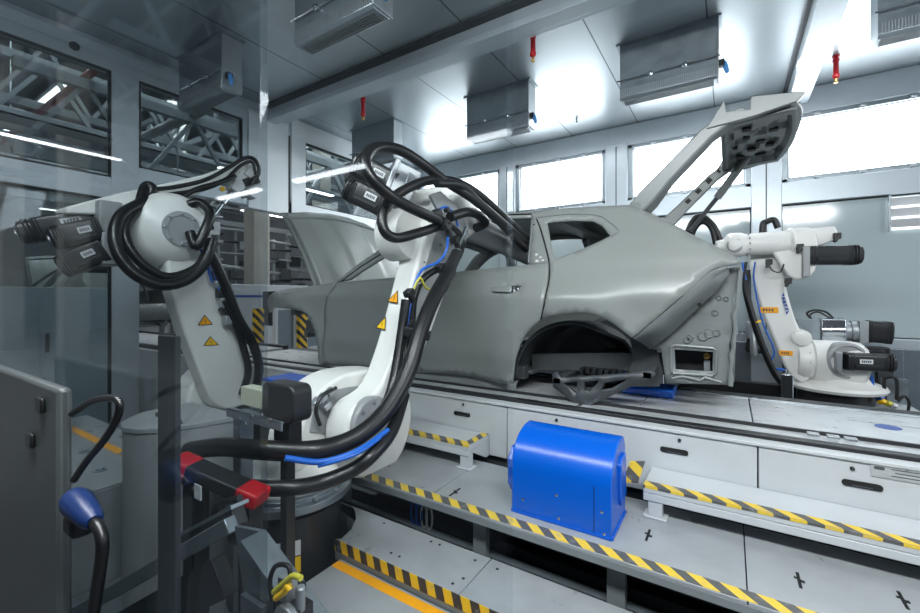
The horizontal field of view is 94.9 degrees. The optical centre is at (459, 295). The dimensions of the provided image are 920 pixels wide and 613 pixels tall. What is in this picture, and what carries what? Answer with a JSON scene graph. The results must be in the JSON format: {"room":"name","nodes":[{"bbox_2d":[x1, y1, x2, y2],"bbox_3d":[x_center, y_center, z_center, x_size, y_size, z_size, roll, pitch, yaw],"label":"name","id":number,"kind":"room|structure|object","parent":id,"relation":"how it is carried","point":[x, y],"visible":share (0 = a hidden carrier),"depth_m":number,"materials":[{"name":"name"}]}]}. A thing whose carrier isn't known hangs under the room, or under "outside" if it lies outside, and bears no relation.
{"room":"factory floor","nodes":[
{"label":"factory floor","id":0,"kind":"room"},
{"bbox_2d":[0,133,242,326],"bbox_3d":[-18.291,-2.975,15.852,0.100,9.050,21.000,0,0,33],"label":"wall","id":1,"kind":"structure","parent":0,"point":[13,252],"depth_m":16.97,"materials":[{"name":"grey metal"}]},
{"bbox_2d":[0,37,311,164],"bbox_3d":[-10.246,-7.200,10.707,19.200,0.200,21.000,0,0,33],"label":"ceiling","id":2,"kind":"structure","parent":0,"point":[35,88],"depth_m":14.87,"materials":[{"name":"grey metal"}]},
{"bbox_2d":[34,57,66,102],"bbox_3d":[-8.961,-5.800,9.375,2.200,2.600,0.240,0,0,33],"label":"strip light","id":3,"kind":"object","parent":2,"relation":"hanging from","point":[53,89],"visible":0.32,"depth_m":9.42,"materials":[{"name":"grey plastic"}]},
{"bbox_2d":[177,100,178,174],"bbox_3d":[-5.825,-4.650,8.710,0.140,4.900,1.600,0,0,33],"label":"strip light","id":4,"kind":"object","parent":2,"relation":"hanging from","point":[177,100],"visible":0.02,"depth_m":8.70,"materials":[{"name":"grey"}]},
{"bbox_2d":[306,185,334,196],"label":"strip light","id":5,"kind":"object","parent":2,"relation":"hanging from","point":[308,188],"depth_m":10.19,"materials":[{"name":"grey"}]},
{"bbox_2d":[9,54,359,214],"bbox_3d":[-3.487,-2.850,11.252,0.140,1.460,11.859,0,0,33],"label":"truss","id":6,"kind":"object","parent":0,"point":[18,148],"visible":0.34,"depth_m":7.03,"materials":[{"name":"grey metal"}]},
{"bbox_2d":[0,110,211,204],"bbox_3d":[-9.721,-3.600,11.202,18.550,0.190,0.200,0,0,33],"label":"pipe","id":7,"kind":"object","parent":6,"relation":"on","point":[171,124],"visible":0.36,"depth_m":9.18,"materials":[{"name":"grey metal"}]},
{"bbox_2d":[201,162,349,202],"bbox_3d":[-7.512,-3.650,14.656,18.550,0.228,0.240,0,0,33],"label":"pipe","id":8,"kind":"object","parent":6,"relation":"on","point":[312,174],"visible":0.02,"depth_m":12.47,"materials":[{"name":"grey"}]},
{"bbox_2d":[0,44,371,213],"bbox_3d":[-5.172,-3.750,12.329,0.140,1.460,11.859,0,0,33],"label":"truss","id":9,"kind":"object","parent":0,"point":[6,52],"visible":0.27,"depth_m":8.52,"materials":[{"name":"grey metal"}]},
{"bbox_2d":[0,0,416,428],"bbox_3d":[-2.278,-0.365,5.077,0.150,3.730,5.500,0,0,33],"label":"wall","id":10,"kind":"structure","parent":0,"point":[127,68],"depth_m":3.84,"materials":[{"name":"grey metal"}]},
{"bbox_2d":[0,30,110,176],"bbox_3d":[-3.386,-1.520,3.293,0.058,0.940,1.060,0,0,33],"label":"window","id":11,"kind":"structure","parent":10,"relation":"in","point":[12,36],"depth_m":3.56,"materials":[{"name":"black"}]},
{"bbox_2d":[0,181,110,423],"bbox_3d":[-3.386,0.295,3.293,0.058,2.310,1.060,0,0,33],"label":"window","id":12,"kind":"structure","parent":10,"relation":"in","point":[1,182],"depth_m":3.72,"materials":[{"name":"black metal"}]},
{"bbox_2d":[139,81,242,185],"bbox_3d":[-2.724,-1.590,4.329,0.058,0.800,0.980,0,0,33],"label":"window","id":13,"kind":"structure","parent":10,"relation":"in","point":[140,82],"depth_m":4.12,"materials":[{"name":"black"}]},
{"bbox_2d":[288,136,289,211],"bbox_3d":[-2.167,-1.570,5.261,0.080,1.100,0.050,0,0,33],"label":"trim","id":14,"kind":"structure","parent":10,"relation":"attached to","point":[288,136],"depth_m":5.25,"materials":[{"name":"grey paint"}]},
{"bbox_2d":[306,143,376,219],"bbox_3d":[-1.474,-1.570,6.284,0.058,0.800,2.000,0,0,33],"label":"window","id":15,"kind":"structure","parent":10,"relation":"in","point":[309,145],"depth_m":5.80,"materials":[{"name":"black metal"}]},
{"bbox_2d":[261,0,540,108],"bbox_3d":[0.973,-2.217,2.867,7.850,0.025,0.080,0,0,33],"label":"trim","id":16,"kind":"structure","parent":10,"relation":"attached to","point":[514,5],"depth_m":3.76,"materials":[{"name":"grey paint"}]},
{"bbox_2d":[0,35,424,187],"bbox_3d":[-2.967,-2.860,7.239,0.500,0.120,17.000,0,0,33],"label":"cable tray","id":17,"kind":"object","parent":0,"point":[0,35],"visible":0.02,"depth_m":5.10,"materials":[{"name":"grey metal"}]},
{"bbox_2d":[72,326,375,600],"bbox_3d":[-6.876,1.550,8.552,27.200,0.100,21.000,0,0,33],"label":"floor","id":18,"kind":"structure","parent":0,"point":[353,486],"depth_m":3.25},
{"bbox_2d":[0,286,106,420],"bbox_3d":[-4.791,0.700,4.726,0.535,1.600,1.600,0,0,33],"label":"glass panel","id":19,"kind":"object","parent":18,"relation":"on","point":[58,335],"visible":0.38,"depth_m":4.75,"materials":[{"name":"glass"}]},
{"bbox_2d":[72,594,88,607],"bbox_3d":[-1.854,1.494,2.061,0.054,0.012,0.073,0,0,33],"label":"floor plate","id":20,"kind":"object","parent":18,"relation":"on","point":[81,599],"depth_m":2.06,"materials":[{"name":"grey metal"}]},
{"bbox_2d":[72,415,121,597],"bbox_3d":[-2.574,1.244,2.750,1.800,0.512,0.739,0,0,33],"label":"platform","id":21,"kind":"object","parent":18,"relation":"on","point":[103,474],"visible":0.27,"depth_m":2.25,"materials":[{"name":"paint"}]},
{"bbox_2d":[101,595,122,612],"bbox_3d":[-1.657,1.494,2.023,0.129,0.012,0.097,0,0,33],"label":"floor plate","id":22,"kind":"object","parent":18,"relation":"on","point":[114,605],"depth_m":2.02,"materials":[{"name":"grey metal"}]},
{"bbox_2d":[104,578,121,588],"bbox_3d":[-1.796,1.494,2.185,0.020,0.012,0.078,0,0,33],"label":"floor plate","id":23,"kind":"object","parent":18,"relation":"on","point":[108,585],"depth_m":2.18,"materials":[{"name":"grey metal"}]},
{"bbox_2d":[120,402,232,608],"bbox_3d":[-1.447,1.056,2.137,0.514,0.887,0.416,0,0,33],"label":"cylindrical tank","id":24,"kind":"object","parent":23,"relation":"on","point":[198,421],"visible":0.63,"depth_m":1.98,"materials":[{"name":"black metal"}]},
{"bbox_2d":[14,155,263,410],"bbox_3d":[-2.062,0.195,2.934,0.804,2.585,1.393,0,0,33],"label":"robot","id":25,"kind":"object","parent":18,"relation":"on","point":[153,227],"visible":0.91,"depth_m":2.82,"materials":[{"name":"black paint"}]},
{"bbox_2d":[262,373,306,381],"bbox_3d":[-1.197,0.638,3.180,0.600,0.026,0.260,0,0,33],"label":"pad","id":26,"kind":"object","parent":25,"relation":"attached to","point":[290,376],"visible":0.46,"depth_m":3.24,"materials":[{"name":"blue plastic"}]},
{"bbox_2d":[158,334,180,612],"bbox_3d":[-0.556,0.787,0.807,0.070,1.425,0.012,0,0,33],"label":"post","id":27,"kind":"object","parent":18,"relation":"on","point":[169,346],"depth_m":0.80,"materials":[{"name":"grey paint"}]},
{"bbox_2d":[167,98,185,332],"bbox_3d":[-10.335,-2.800,15.393,0.440,8.600,0.440,0,0,33],"label":"column","id":28,"kind":"structure","parent":18,"relation":"on","point":[173,101],"depth_m":15.23,"materials":[{"name":"grey metal"}]},
{"bbox_2d":[159,210,213,333],"bbox_3d":[-7.073,-0.418,10.933,0.230,3.835,1.310,0,0,33],"label":"rack","id":29,"kind":"object","parent":18,"relation":"on","point":[162,327],"visible":0.02,"depth_m":10.51,"materials":[{"name":"grey"}]},
{"bbox_2d":[201,209,223,260],"bbox_3d":[-7.968,-0.596,12.977,0.230,4.193,1.308,0,0,33],"label":"rack","id":30,"kind":"object","parent":18,"relation":"on","point":[216,231],"visible":0.14,"depth_m":13.42,"materials":[{"name":"grey metal"}]},
{"bbox_2d":[139,330,287,412],"bbox_3d":[-9.719,1.065,9.628,17.250,0.870,1.050,0,0,33],"label":"conveyor","id":31,"kind":"object","parent":18,"relation":"on","point":[148,340],"visible":0.17,"depth_m":5.33,"materials":[{"name":"grey metal"}]},
{"bbox_2d":[25,255,170,325],"bbox_3d":[-7.662,-0.221,9.054,4.526,1.853,2.038,0,0,33],"label":"car","id":32,"kind":"object","parent":31,"relation":"on","point":[42,271],"visible":0.25,"depth_m":9.45,"materials":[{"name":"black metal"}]},
{"bbox_2d":[25,255,106,287],"bbox_3d":[-9.094,-0.498,9.970,0.875,0.950,1.600,0,0,33],"label":"hood","id":33,"kind":"object","parent":32,"relation":"attached to","point":[37,267],"depth_m":9.66,"materials":[{"name":"grey metal"}]},
{"bbox_2d":[210,600,224,612],"bbox_3d":[-1.146,1.494,2.011,0.095,0.012,0.075,0,0,33],"label":"floor plate","id":34,"kind":"object","parent":18,"relation":"on","point":[219,607],"depth_m":2.01,"materials":[{"name":"grey metal"}]},
{"bbox_2d":[72,499,328,612],"bbox_3d":[-1.007,1.082,1.499,1.717,0.811,0.186,0,0,31],"label":"stand","id":35,"kind":"object","parent":34,"relation":"on","point":[212,582],"visible":0.85,"depth_m":1.38,"materials":[{"name":"black paint"}]},
{"bbox_2d":[181,451,270,612],"bbox_3d":[-0.881,1.046,1.544,0.388,0.909,0.154,0,0,20],"label":"rail","id":36,"kind":"object","parent":34,"relation":"on","point":[200,476],"visible":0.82,"depth_m":1.52,"materials":[{"name":"black metal"}]},
{"bbox_2d":[226,384,283,612],"bbox_3d":[-0.847,0.950,1.808,0.398,1.101,0.107,0,0,33],"label":"holder","id":37,"kind":"object","parent":34,"relation":"on","point":[247,414],"visible":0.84,"depth_m":1.85,"materials":[{"name":"silver metal"}]},
{"bbox_2d":[262,379,311,567],"bbox_3d":[-0.711,0.927,1.730,0.211,1.147,0.090,0,0,33],"label":"housing","id":38,"kind":"object","parent":34,"relation":"on","point":[289,402],"visible":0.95,"depth_m":1.71,"materials":[{"name":"black plastic"}]},
{"bbox_2d":[262,379,311,423],"bbox_3d":[-0.711,0.428,1.730,0.211,0.151,0.090,0,0,33],"label":"hood","id":39,"kind":"object","parent":38,"relation":"attached to","point":[287,401],"depth_m":1.68,"materials":[{"name":"black plastic"}]},
{"bbox_2d":[267,561,312,612],"bbox_3d":[-0.401,1.065,1.044,0.141,0.847,0.103,0,0,33],"label":"valve","id":40,"kind":"object","parent":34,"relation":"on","point":[288,596],"visible":1,"depth_m":1.02,"materials":[{"name":"metal"}]},
{"bbox_2d":[306,559,449,612],"bbox_3d":[0.207,1.368,1.307,2.060,0.239,0.345,0,0,33],"label":"floor","id":41,"kind":"structure","parent":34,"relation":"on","point":[343,587],"depth_m":1.77,"materials":[{"name":"paint"}]},
{"bbox_2d":[220,227,243,283],"bbox_3d":[-7.513,-0.403,14.158,0.230,3.806,1.308,0,0,33],"label":"rack","id":42,"kind":"object","parent":18,"relation":"on","point":[232,275],"visible":0.2,"depth_m":14.14,"materials":[{"name":"grey metal"}]},
{"bbox_2d":[0,129,359,233],"bbox_3d":[-7.700,-3.050,13.945,0.140,1.460,11.859,0,0,33],"label":"truss","id":43,"kind":"object","parent":42,"relation":"on","point":[51,196],"visible":0.3,"depth_m":10.50,"materials":[{"name":"grey metal"}]},
{"bbox_2d":[0,69,99,146],"bbox_3d":[-10.583,-3.700,9.854,18.550,0.114,0.120,0,0,33],"label":"pipe","id":44,"kind":"object","parent":43,"relation":"attached to","point":[89,74],"visible":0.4,"depth_m":7.86,"materials":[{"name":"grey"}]},
{"bbox_2d":[244,209,269,284],"bbox_3d":[-5.199,-2.800,10.803,0.440,8.600,0.440,0,0,33],"label":"column","id":45,"kind":"structure","parent":18,"relation":"on","point":[256,224],"depth_m":10.65,"materials":[{"name":"grey metal"}]},
{"bbox_2d":[77,104,237,162],"bbox_3d":[-8.693,-5.350,13.275,19.110,1.460,0.140,0,0,33],"label":"truss","id":46,"kind":"object","parent":45,"relation":"attached to","point":[148,123],"visible":0.08,"depth_m":13.17,"materials":[{"name":"grey metal"}]},
{"bbox_2d":[0,105,392,208],"bbox_3d":[-6.505,-3.160,9.502,0.500,0.120,17.000,0,0,33],"label":"cable tray","id":47,"kind":"object","parent":45,"relation":"attached to","point":[7,114],"visible":0.41,"depth_m":8.20,"materials":[{"name":"grey metal"}]},
{"bbox_2d":[252,308,263,342],"bbox_3d":[-3.554,0.860,7.436,0.100,1.280,0.160,0,0,33],"label":"post","id":48,"kind":"object","parent":18,"relation":"on","point":[257,313],"visible":0.36,"depth_m":7.39,"materials":[{"name":"yellow metal"}]},
{"bbox_2d":[231,284,307,343],"bbox_3d":[-4.469,0.625,9.684,0.635,1.750,1.900,0,0,33],"label":"tall cabinet","id":49,"kind":"object","parent":18,"relation":"on","point":[249,297],"visible":0.13,"depth_m":9.11,"materials":[{"name":"grey metal"}]},
{"bbox_2d":[263,291,275,325],"bbox_3d":[-3.647,0.700,8.683,0.500,1.600,0.600,0,0,33],"label":"block","id":50,"kind":"object","parent":18,"relation":"on","point":[268,317],"visible":0.07,"depth_m":8.46,"materials":[{"name":"grey metal"}]},
{"bbox_2d":[270,239,291,284],"bbox_3d":[-6.637,-0.268,15.054,0.230,3.535,1.333,0,0,33],"label":"rack","id":51,"kind":"object","parent":18,"relation":"on","point":[284,272],"visible":0.31,"depth_m":15.21,"materials":[{"name":"grey metal"}]},
{"bbox_2d":[273,308,295,348],"bbox_3d":[-3.131,0.850,7.540,0.080,1.300,0.420,0,0,33],"label":"post","id":52,"kind":"object","parent":18,"relation":"on","point":[284,323],"visible":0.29,"depth_m":7.51,"materials":[{"name":"grey metal"}]},
{"bbox_2d":[286,233,311,285],"bbox_3d":[-6.073,-0.431,16.181,0.230,3.862,1.309,0,0,33],"label":"rack","id":53,"kind":"object","parent":18,"relation":"on","point":[296,261],"visible":0.25,"depth_m":15.93,"materials":[{"name":"grey metal"}]},
{"bbox_2d":[296,314,306,347],"bbox_3d":[-2.893,0.860,7.726,0.100,1.280,0.160,0,0,33],"label":"post","id":54,"kind":"object","parent":18,"relation":"on","point":[301,341],"visible":0.29,"depth_m":7.68,"materials":[{"name":"yellow metal"}]},
{"bbox_2d":[307,316,316,347],"bbox_3d":[-2.681,0.850,8.243,0.080,1.300,0.850,0,0,33],"label":"fence","id":55,"kind":"object","parent":18,"relation":"on","point":[311,341],"visible":0.02,"depth_m":8.00,"materials":[{"name":"grey metal"}]},
{"bbox_2d":[312,149,330,285],"bbox_3d":[-4.830,-2.800,14.721,0.440,8.600,0.440,0,0,33],"label":"column","id":56,"kind":"structure","parent":18,"relation":"on","point":[325,184],"depth_m":14.59,"materials":[{"name":"grey metal"}]},
{"bbox_2d":[181,141,529,612],"bbox_3d":[-0.275,0.304,2.603,1.031,2.368,2.331,0,0,42],"label":"robot","id":57,"kind":"object","parent":18,"relation":"on","point":[358,425],"visible":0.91,"depth_m":2.17,"materials":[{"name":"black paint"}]},
{"bbox_2d":[335,500,632,612],"bbox_3d":[0.347,1.335,1.599,2.938,0.331,0.292,0,0,33],"label":"deck","id":58,"kind":"object","parent":18,"relation":"on","point":[454,578],"visible":0.94,"depth_m":1.79,"materials":[{"name":"paint"}]},
{"bbox_2d":[249,347,919,567],"bbox_3d":[0.828,1.066,2.826,7.450,0.868,1.006,0,0,33],"label":"conveyor","id":59,"kind":"object","parent":18,"relation":"on","point":[857,456],"visible":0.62,"depth_m":2.16,"materials":[{"name":"white metal"}]},
{"bbox_2d":[268,92,804,390],"bbox_3d":[0.299,-0.221,3.963,4.526,1.853,2.038,0,0,33],"label":"car","id":60,"kind":"object","parent":59,"relation":"on","point":[493,327],"visible":0.88,"depth_m":2.79,"materials":[{"name":"silver metal"}]},
{"bbox_2d":[281,212,399,285],"bbox_3d":[-1.133,-0.498,4.879,0.875,0.950,1.600,0,0,33],"label":"hood","id":61,"kind":"object","parent":60,"relation":"attached to","point":[330,246],"depth_m":4.62,"materials":[{"name":"grey metal"}]},
{"bbox_2d":[514,320,632,377],"bbox_3d":[0.812,0.361,2.858,0.798,0.406,0.410,0,0,33],"label":"wheel well","id":62,"kind":"object","parent":60,"relation":"in","point":[571,345],"depth_m":2.94,"materials":[{"name":"grey metal"}]},
{"bbox_2d":[552,347,657,405],"bbox_3d":[0.988,0.540,2.745,0.602,0.358,0.690,0,0,33],"label":"carrier","id":63,"kind":"object","parent":59,"relation":"on","point":[601,377],"visible":0.62,"depth_m":2.56,"materials":[{"name":"grey paint"}]},
{"bbox_2d":[621,384,676,398],"bbox_3d":[1.272,0.625,2.843,0.320,0.051,0.220,0,0,33],"label":"pad","id":64,"kind":"object","parent":59,"relation":"on","point":[665,390],"visible":0.58,"depth_m":2.75,"materials":[{"name":"blue plastic"}]},
{"bbox_2d":[341,443,919,612],"bbox_3d":[1.290,1.254,1.507,4.650,0.492,0.560,0,0,33],"label":"deck","id":65,"kind":"object","parent":18,"relation":"on","point":[691,562],"visible":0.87,"depth_m":1.75,"materials":[{"name":"paint"}]},
{"bbox_2d":[406,419,488,470],"bbox_3d":[-0.986,0.937,3.245,2.643,0.145,0.256,0,0,33],"label":"shelf","id":66,"kind":"object","parent":65,"relation":"on","point":[462,442],"visible":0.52,"depth_m":2.60,"materials":[{"name":"white metal"}]},
{"bbox_2d":[508,420,626,540],"bbox_3d":[0.495,0.822,1.978,0.504,0.374,0.274,0,0,33],"label":"motor","id":67,"kind":"object","parent":65,"relation":"on","point":[572,478],"visible":1,"depth_m":1.87,"materials":[{"name":"blue metal"}]},
{"bbox_2d":[626,461,919,565],"bbox_3d":[2.103,0.903,1.270,3.024,0.212,0.256,0,0,33],"label":"step","id":68,"kind":"structure","parent":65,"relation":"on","point":[884,535],"depth_m":1.71,"materials":[{"name":"white paint"}]},
{"bbox_2d":[781,373,793,398],"bbox_3d":[2.768,1.079,3.572,0.140,0.841,0.140,0,0,33],"label":"steel post","id":69,"kind":"object","parent":18,"relation":"on","point":[787,379],"visible":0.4,"depth_m":3.54,"materials":[{"name":"grey metal"}]},
{"bbox_2d":[685,213,897,406],"bbox_3d":[2.897,0.352,3.833,1.538,2.294,0.722,0,0,17],"label":"robot","id":70,"kind":"object","parent":18,"relation":"on","point":[822,370],"visible":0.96,"depth_m":3.65,"materials":[{"name":"white paint"}]},
{"bbox_2d":[795,309,894,401],"bbox_3d":[3.610,0.813,3.982,0.691,1.374,0.250,0,0,33],"label":"motor","id":71,"kind":"object","parent":18,"relation":"on","point":[831,328],"visible":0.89,"depth_m":3.88,"materials":[{"name":"silver metal"}]},
{"bbox_2d":[870,374,919,411],"bbox_3d":[3.592,1.072,3.531,0.318,0.856,0.380,0,0,33],"label":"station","id":72,"kind":"object","parent":18,"relation":"on","point":[897,398],"visible":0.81,"depth_m":3.48,"materials":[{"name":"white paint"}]},
{"bbox_3d":[-11.456,-2.800,4.359,0.440,8.600,0.440,0,0,33],"label":"column","id":73,"kind":"structure","parent":18,"relation":"on","visible":0},
{"bbox_2d":[0,50,344,191],"bbox_3d":[-8.224,-4.550,9.414,0.140,1.460,21.061,0,0,33],"label":"truss","id":74,"kind":"object","parent":73,"relation":"attached to","point":[19,101],"visible":0.14,"depth_m":9.46,"materials":[{"name":"grey metal"}]},
{"bbox_2d":[209,203,284,221],"bbox_3d":[-9.791,-2.960,11.603,0.500,0.120,17.000,0,0,33],"label":"cable tray","id":75,"kind":"object","parent":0,"point":[227,209],"visible":0.02,"depth_m":14.48,"materials":[{"name":"grey metal"}]},
{"bbox_2d":[243,156,521,285],"bbox_3d":[-4.636,-3.000,19.524,19.150,9.000,0.100,0,0,33],"label":"wall","id":76,"kind":"structure","parent":0,"point":[275,224],"depth_m":22.11,"materials":[{"name":"grey metal"}]},
{"bbox_2d":[5,0,919,167],"bbox_3d":[1.044,-2.290,3.071,7.950,0.120,5.700,0,0,33],"label":"ceiling","id":77,"kind":"structure","parent":0,"point":[575,70],"depth_m":3.86,"materials":[{"name":"white metal"}]},
{"bbox_2d":[175,29,244,114],"bbox_3d":[-2.260,-1.981,3.807,0.851,0.496,0.231,0,0,33],"label":"air conditioning unit","id":78,"kind":"object","parent":77,"relation":"attached to","point":[210,72],"visible":1,"depth_m":3.68,"materials":[{"name":"metal"}]},
{"bbox_2d":[178,79,234,114],"bbox_3d":[-2.291,-1.782,3.805,0.706,0.097,0.143,0,0,33],"label":"grille","id":79,"kind":"object","parent":78,"relation":"attached to","point":[211,94],"depth_m":3.76,"materials":[{"name":"metal"}]},
{"bbox_2d":[290,0,392,54],"bbox_3d":[-0.776,-1.981,2.786,0.851,0.496,0.231,0,0,33],"label":"air conditioning unit","id":80,"kind":"object","parent":77,"relation":"attached to","point":[320,25],"visible":1,"depth_m":2.76,"materials":[{"name":"metal"}]},
{"bbox_2d":[360,97,365,120],"bbox_3d":[-1.093,-2.106,4.753,0.060,0.249,0.060,0,0,33],"label":"detector","id":81,"kind":"object","parent":77,"relation":"attached to","point":[363,99],"visible":0.98,"depth_m":4.74,"materials":[{"name":"red paint"}]},
{"bbox_2d":[349,118,404,164],"bbox_3d":[-1.086,-1.981,5.549,0.851,0.496,0.231,0,0,33],"label":"air conditioning unit","id":82,"kind":"object","parent":77,"relation":"attached to","point":[391,130],"visible":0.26,"depth_m":5.43,"materials":[{"name":"metal"}]},
{"bbox_2d":[372,153,394,164],"bbox_3d":[-1.117,-1.782,5.547,0.706,0.097,0.143,0,0,33],"label":"grille","id":83,"kind":"object","parent":82,"relation":"attached to","point":[383,158],"depth_m":5.40,"materials":[{"name":"metal"}]},
{"bbox_2d":[267,0,635,124],"bbox_3d":[1.051,-2.143,2.990,7.850,0.175,0.270,0,0,33],"label":"beam lengthwise","id":84,"kind":"structure","parent":77,"relation":"attached to","point":[543,16],"depth_m":3.63,"materials":[{"name":"grey metal"}]},
{"bbox_2d":[464,78,537,144],"bbox_3d":[0.449,-1.981,4.591,0.851,0.496,0.231,0,0,33],"label":"air conditioning unit","id":85,"kind":"object","parent":77,"relation":"attached to","point":[508,110],"visible":1,"depth_m":4.51,"materials":[{"name":"metal"}]},
{"bbox_2d":[467,118,530,144],"bbox_3d":[0.418,-1.782,4.589,0.706,0.097,0.143,0,0,33],"label":"grille","id":86,"kind":"object","parent":85,"relation":"attached to","point":[516,126],"depth_m":4.54,"materials":[{"name":"metal"}]},
{"bbox_2d":[530,36,535,61],"bbox_3d":[0.617,-2.106,3.565,0.060,0.249,0.060,0,0,33],"label":"detector","id":87,"kind":"object","parent":77,"relation":"attached to","point":[532,45],"visible":0.69,"depth_m":3.55,"materials":[{"name":"red paint"}]},
{"bbox_2d":[616,13,728,105],"bbox_3d":[1.798,-1.981,3.609,0.851,0.496,0.231,0,0,33],"label":"air conditioning unit","id":88,"kind":"object","parent":77,"relation":"attached to","point":[684,58],"visible":1,"depth_m":3.54,"materials":[{"name":"metal"}]},
{"bbox_2d":[623,66,714,105],"bbox_3d":[1.767,-1.782,3.608,0.706,0.097,0.143,0,0,33],"label":"grille","id":89,"kind":"object","parent":88,"relation":"attached to","point":[701,77],"depth_m":3.56,"materials":[{"name":"metal"}]},
{"bbox_2d":[787,0,848,103],"bbox_3d":[2.949,-2.145,3.479,0.180,0.170,2.560,0,0,33],"label":"ceiling light","id":90,"kind":"structure","parent":77,"relation":"attached to","point":[825,16],"depth_m":3.46,"materials":[{"name":"white plastic"}]},
{"bbox_2d":[832,54,839,83],"bbox_3d":[3.494,-2.106,3.921,0.060,0.249,0.060,0,0,33],"label":"detector","id":91,"kind":"object","parent":77,"relation":"attached to","point":[836,59],"visible":1,"depth_m":3.91,"materials":[{"name":"red paint"}]},
{"bbox_2d":[870,0,919,47],"bbox_3d":[3.190,-1.981,2.695,0.851,0.496,0.231,0,0,33],"label":"air conditioning unit","id":92,"kind":"object","parent":77,"relation":"attached to","point":[891,21],"visible":1,"depth_m":2.81,"materials":[{"name":"metal"}]},
{"bbox_2d":[877,13,919,46],"bbox_3d":[3.159,-1.782,2.694,0.706,0.097,0.143,0,0,33],"label":"grille","id":93,"kind":"object","parent":92,"relation":"attached to","point":[904,27],"depth_m":2.80,"materials":[{"name":"metal"}]},
{"bbox_2d":[417,64,919,410],"bbox_3d":[2.561,-0.365,5.303,7.900,3.730,0.145,0,0,33],"label":"wall","id":94,"kind":"structure","parent":0,"point":[905,81],"depth_m":4.74,"materials":[{"name":"grey metal"}]},
{"bbox_2d":[420,169,498,209],"bbox_3d":[-0.031,-1.600,6.940,1.570,0.720,0.100,0,0,33],"label":"window","id":95,"kind":"structure","parent":94,"relation":"in","point":[487,182],"depth_m":6.68,"materials":[{"name":"glass"}]},
{"bbox_2d":[456,248,498,271],"bbox_3d":[-0.029,-0.290,6.942,1.570,1.420,0.025,0,0,33],"label":"window","id":96,"kind":"structure","parent":94,"relation":"in","point":[468,255],"depth_m":6.80,"materials":[{"name":"clear glass"}]},
{"bbox_2d":[516,239,583,265],"bbox_3d":[1.407,-0.290,6.024,1.320,1.420,0.025,0,0,33],"label":"window","id":97,"kind":"structure","parent":94,"relation":"in","point":[560,248],"depth_m":5.97,"materials":[{"name":"clear glass"}]},
{"bbox_2d":[516,150,604,211],"bbox_3d":[1.406,-1.600,6.021,1.320,0.720,0.100,0,0,33],"label":"window","id":98,"kind":"structure","parent":94,"relation":"in","point":[577,180],"depth_m":6.02,"materials":[{"name":"glass"}]},
{"bbox_2d":[506,147,766,329],"bbox_3d":[2.728,-0.770,5.110,4.802,2.380,0.002,0,0,33],"label":"trim","id":99,"kind":"structure","parent":94,"relation":"attached to","point":[616,147],"depth_m":5.54,"materials":[{"name":"grey paint"}]},
{"bbox_2d":[628,133,750,199],"bbox_3d":[2.753,-1.600,5.159,1.320,0.720,0.100,0,0,33],"label":"window","id":100,"kind":"structure","parent":94,"relation":"in","point":[650,158],"depth_m":5.26,"materials":[{"name":"glass"}]},
{"bbox_2d":[653,208,750,332],"bbox_3d":[2.755,-0.290,5.161,1.320,1.420,0.025,0,0,33],"label":"window","id":101,"kind":"structure","parent":94,"relation":"in","point":[737,220],"depth_m":4.89,"materials":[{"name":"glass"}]},
{"bbox_2d":[745,321,767,353],"bbox_3d":[3.228,0.446,4.601,0.201,0.342,0.330,0,0,33],"label":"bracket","id":102,"kind":"object","parent":94,"relation":"attached to","point":[748,323],"visible":0.46,"depth_m":4.51,"materials":[{"name":"grey metal"}]},
{"bbox_2d":[783,0,812,92],"bbox_3d":[2.877,-2.210,3.561,0.030,0.040,2.500,0,0,33],"label":"trim","id":103,"kind":"structure","parent":94,"relation":"attached to","point":[809,2],"depth_m":3.65,"materials":[{"name":"grey paint"}]},
{"bbox_2d":[782,192,919,339],"bbox_3d":[4.103,-0.290,4.299,1.320,1.420,0.025,0,0,33],"label":"window","id":104,"kind":"structure","parent":94,"relation":"in","point":[885,286],"depth_m":4.29,"materials":[{"name":"clear glass"}]},
{"bbox_2d":[888,195,919,231],"bbox_3d":[4.428,-0.815,4.030,0.478,0.350,0.079,0,0,33],"label":"shade","id":105,"kind":"object","parent":104,"relation":"attached to","point":[903,212],"visible":1,"depth_m":4.09,"materials":[{"name":"grey"}]},
{"bbox_2d":[782,93,919,182],"bbox_3d":[4.101,-1.600,4.297,1.320,0.720,0.100,0,0,33],"label":"window","id":106,"kind":"structure","parent":94,"relation":"in","point":[880,135],"depth_m":4.34,"materials":[{"name":"glass"}]},
{"bbox_3d":[-0.378,1.550,-3.699,12.650,0.100,7.360,0,0,33],"label":"floor","id":107,"kind":"structure","parent":0,"visible":0},
{"bbox_2d":[0,365,123,612],"bbox_3d":[-0.917,0.832,0.907,0.863,1.336,0.050,0,0,33],"label":"cabinet","id":108,"kind":"object","parent":107,"relation":"on","point":[41,513],"visible":1,"depth_m":0.85,"materials":[{"name":"grey"}]},
{"bbox_2d":[63,517,91,538],"bbox_3d":[-0.685,0.408,0.759,0.050,0.040,0.035,0,0,33],"label":"socket","id":109,"kind":"object","parent":108,"relation":"attached to","point":[70,529],"depth_m":0.74,"materials":[{"name":"black plastic"}]},
{"bbox_3d":[-15.669,-2.800,7.053,0.440,8.600,0.440,0,0,33],"label":"column","id":110,"kind":"structure","parent":0,"visible":0},
{"bbox_2d":[0,105,308,185],"bbox_3d":[-12.436,-4.550,12.108,0.140,1.460,21.061,0,0,33],"label":"truss","id":111,"kind":"object","parent":110,"relation":"attached to","point":[3,153],"visible":0.02,"depth_m":12.55,"materials":[{"name":"grey metal"}]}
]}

